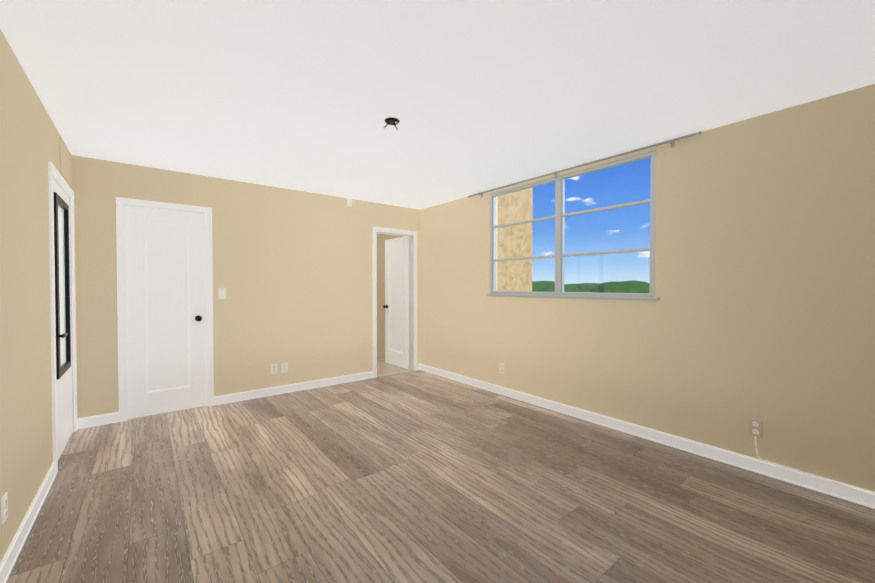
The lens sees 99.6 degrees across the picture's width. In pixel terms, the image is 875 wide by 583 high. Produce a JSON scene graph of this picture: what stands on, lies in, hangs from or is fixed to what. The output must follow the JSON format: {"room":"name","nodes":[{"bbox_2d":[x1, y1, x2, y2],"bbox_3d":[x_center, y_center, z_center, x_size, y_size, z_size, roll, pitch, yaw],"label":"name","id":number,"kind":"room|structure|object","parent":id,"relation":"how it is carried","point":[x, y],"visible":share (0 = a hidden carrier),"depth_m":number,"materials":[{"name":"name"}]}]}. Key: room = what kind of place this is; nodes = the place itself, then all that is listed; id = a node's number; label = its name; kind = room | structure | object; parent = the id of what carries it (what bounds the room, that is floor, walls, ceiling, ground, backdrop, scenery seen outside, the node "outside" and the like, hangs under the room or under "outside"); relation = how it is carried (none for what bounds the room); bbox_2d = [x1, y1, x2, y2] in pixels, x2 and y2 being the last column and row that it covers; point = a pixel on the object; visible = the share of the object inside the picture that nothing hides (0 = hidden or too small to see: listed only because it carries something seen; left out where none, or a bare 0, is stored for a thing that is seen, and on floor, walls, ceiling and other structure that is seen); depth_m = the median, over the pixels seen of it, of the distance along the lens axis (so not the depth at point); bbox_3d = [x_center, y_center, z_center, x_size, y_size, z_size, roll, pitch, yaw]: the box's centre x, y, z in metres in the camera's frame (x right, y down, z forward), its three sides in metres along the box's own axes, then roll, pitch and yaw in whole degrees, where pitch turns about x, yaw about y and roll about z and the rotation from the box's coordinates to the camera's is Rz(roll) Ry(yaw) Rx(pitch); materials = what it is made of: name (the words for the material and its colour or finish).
{"room":"empty bedroom","nodes":[
{"label":"empty bedroom","id":0,"kind":"room"},
{"bbox_2d":[0,29,71,562],"bbox_3d":[-1.071,0.056,0.438,0.140,2.440,7.160,-1,1,-38],"label":"wall","id":1,"kind":"structure","parent":0,"point":[29,142],"depth_m":1.93,"materials":[{"name":"beige paint"}]},
{"bbox_2d":[1,492,7,524],"bbox_3d":[-1.912,0.958,1.636,0.008,0.116,0.072,-1,1,-38],"label":"electrical outlet","id":2,"kind":"object","parent":1,"relation":"attached to","point":[4,506],"visible":0.98,"depth_m":1.62,"materials":[{"name":"white plastic"}]},
{"bbox_2d":[0,462,55,582],"bbox_3d":[-1.005,1.228,0.500,0.016,0.095,7.146,-1,1,-38],"label":"baseboard","id":3,"kind":"structure","parent":1,"relation":"attached to","point":[10,557],"depth_m":1.87,"materials":[{"name":"white wood"}]},
{"bbox_2d":[48,162,77,474],"bbox_3d":[-2.940,0.184,2.848,0.194,2.110,1.015,-1,1,-38],"label":"entry door","id":4,"kind":"structure","parent":1,"relation":"in","point":[63,308],"depth_m":2.90,"materials":[{"name":"white wood"}]},
{"bbox_2d":[59,136,71,186],"bbox_3d":[-3.038,-1.052,3.029,0.007,0.275,0.550,-1,1,-38],"label":"access hatch","id":5,"kind":"object","parent":1,"relation":"attached to","point":[65,163],"visible":0.98,"depth_m":3.00,"materials":[{"name":"paint"}]},
{"bbox_2d":[72,155,419,417],"bbox_3d":[-1.794,-0.007,4.519,4.070,2.440,0.140,-1,1,-38],"label":"wall","id":6,"kind":"structure","parent":0,"point":[292,272],"depth_m":4.22,"materials":[{"name":"beige paint"}]},
{"bbox_2d":[116,197,213,421],"bbox_3d":[-2.732,0.170,3.750,0.770,2.110,0.222,-1,1,-38],"label":"closet door","id":7,"kind":"structure","parent":6,"relation":"in","point":[165,302],"depth_m":3.70,"materials":[{"name":"white wood"}]},
{"bbox_2d":[218,288,225,298],"bbox_3d":[-2.324,0.021,3.997,0.072,0.116,0.020,-1,1,-38],"label":"light switch","id":8,"kind":"object","parent":6,"relation":"attached to","point":[221,293],"visible":1,"depth_m":4.00,"materials":[{"name":"white plastic"}]},
{"bbox_2d":[78,364,419,428],"bbox_3d":[-1.745,1.166,4.476,3.790,0.095,0.016,-1,1,-38],"label":"baseboard","id":9,"kind":"structure","parent":6,"relation":"attached to","point":[96,420],"depth_m":4.26,"materials":[{"name":"white wood"}]},
{"bbox_2d":[271,364,276,373],"bbox_3d":[-1.919,0.911,4.339,0.072,0.116,0.008,-1,1,-38],"label":"electrical outlet","id":10,"kind":"object","parent":6,"relation":"attached to","point":[273,368],"visible":1,"depth_m":4.34,"materials":[{"name":"white plastic"}]},
{"bbox_2d":[281,363,287,372],"bbox_3d":[-1.825,0.910,4.413,0.072,0.116,0.008,-1,1,-38],"label":"electrical outlet","id":11,"kind":"object","parent":6,"relation":"attached to","point":[284,367],"visible":1,"depth_m":4.41,"materials":[{"name":"white plastic"}]},
{"bbox_2d":[347,199,351,206],"bbox_3d":[-1.164,-1.168,4.890,0.060,0.100,0.030,-1,1,-38],"label":"sensor","id":12,"kind":"object","parent":6,"relation":"attached to","point":[349,202],"visible":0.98,"depth_m":4.88,"materials":[{"name":"white plastic"}]},
{"bbox_2d":[372,227,416,377],"bbox_3d":[-0.839,0.145,5.669,0.760,2.100,0.789,-1,1,-38],"label":"hall door","id":13,"kind":"structure","parent":6,"relation":"in","point":[400,306],"depth_m":5.68,"materials":[{"name":"white wood"}]},
{"bbox_2d":[0,0,874,208],"bbox_3d":[0.470,-1.233,1.637,4.070,0.100,7.440,-1,1,-38],"label":"ceiling","id":14,"kind":"structure","parent":0,"point":[472,96],"depth_m":2.07,"materials":[{"name":"white paint"}]},
{"bbox_2d":[383,117,399,130],"bbox_3d":[-0.309,-1.170,2.592,0.115,0.055,0.122,-1,1,-38],"label":"junction box","id":15,"kind":"object","parent":14,"relation":"attached to","point":[392,121],"visible":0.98,"depth_m":2.58,"materials":[{"name":"grey metal"}]},
{"bbox_2d":[6,357,874,582],"bbox_3d":[-0.023,1.297,2.300,4.070,0.100,9.030,-1,1,-38],"label":"floor","id":16,"kind":"structure","parent":0,"point":[419,476],"depth_m":2.17,"materials":[{"name":"brown wood"}]},
{"bbox_2d":[377,84,874,491],"bbox_3d":[1.518,0.009,3.499,0.140,2.440,8.750,-1,1,-38],"label":"wall","id":17,"kind":"structure","parent":0,"point":[762,309],"depth_m":2.66,"materials":[{"name":"beige paint"}]},
{"bbox_2d":[499,363,503,373],"bbox_3d":[0.756,0.905,4.357,0.008,0.116,0.072,-1,1,-38],"label":"electrical outlet","id":18,"kind":"object","parent":17,"relation":"attached to","point":[501,367],"visible":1,"depth_m":4.35,"materials":[{"name":"white plastic"}]},
{"bbox_2d":[486,150,659,300],"bbox_3d":[1.227,-0.550,3.776,0.082,1.238,1.930,-1,1,-38],"label":"window","id":19,"kind":"structure","parent":17,"relation":"in","point":[559,231],"depth_m":3.72,"materials":[{"name":"silver metal"}]},
{"bbox_2d":[467,131,701,197],"bbox_3d":[1.185,-1.181,3.739,0.061,0.055,2.529,-1,1,-38],"label":"curtain rod","id":20,"kind":"object","parent":17,"relation":"attached to","point":[671,141],"visible":0.98,"depth_m":3.35,"materials":[{"name":"silver metal"}]},
{"bbox_2d":[420,364,874,508],"bbox_3d":[1.954,1.192,2.839,0.016,0.095,7.146,-1,1,-38],"label":"baseboard","id":21,"kind":"structure","parent":17,"relation":"attached to","point":[788,475],"depth_m":2.83,"materials":[{"name":"white wood"}]},
{"bbox_2d":[749,418,762,437],"bbox_3d":[2.188,0.939,2.545,0.008,0.116,0.072,-1,1,-38],"label":"electrical outlet","id":22,"kind":"object","parent":17,"relation":"attached to","point":[755,427],"visible":1,"depth_m":2.54,"materials":[{"name":"beige plastic"}]},
{"bbox_2d":[755,436,874,496],"bbox_3d":[2.524,1.094,2.112,0.022,0.179,1.107,-1,1,-38],"label":"cord","id":23,"kind":"object","parent":17,"relation":"attached to","point":[808,473],"visible":1,"depth_m":2.34,"materials":[{"name":"white plastic"}]},
{"label":"outside","id":24,"kind":"structure","parent":0,"visible":0},
{"bbox_3d":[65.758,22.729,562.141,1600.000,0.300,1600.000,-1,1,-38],"label":"ground","id":25,"kind":"structure","parent":24,"visible":0},
{"bbox_2d":[498,188,532,291],"bbox_3d":[-1.451,11.454,11.649,4.270,39.300,7.860,-1,1,-38],"label":"building","id":26,"kind":"structure","parent":25,"relation":"on","point":[510,241],"depth_m":9.29,"materials":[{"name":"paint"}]},
{"bbox_2d":[532,280,649,292],"bbox_3d":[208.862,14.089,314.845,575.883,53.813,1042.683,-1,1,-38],"label":"trees","id":27,"kind":"object","parent":25,"relation":"on","point":[632,286],"depth_m":344.44,"materials":[{"name":"green plant"}]}
]}

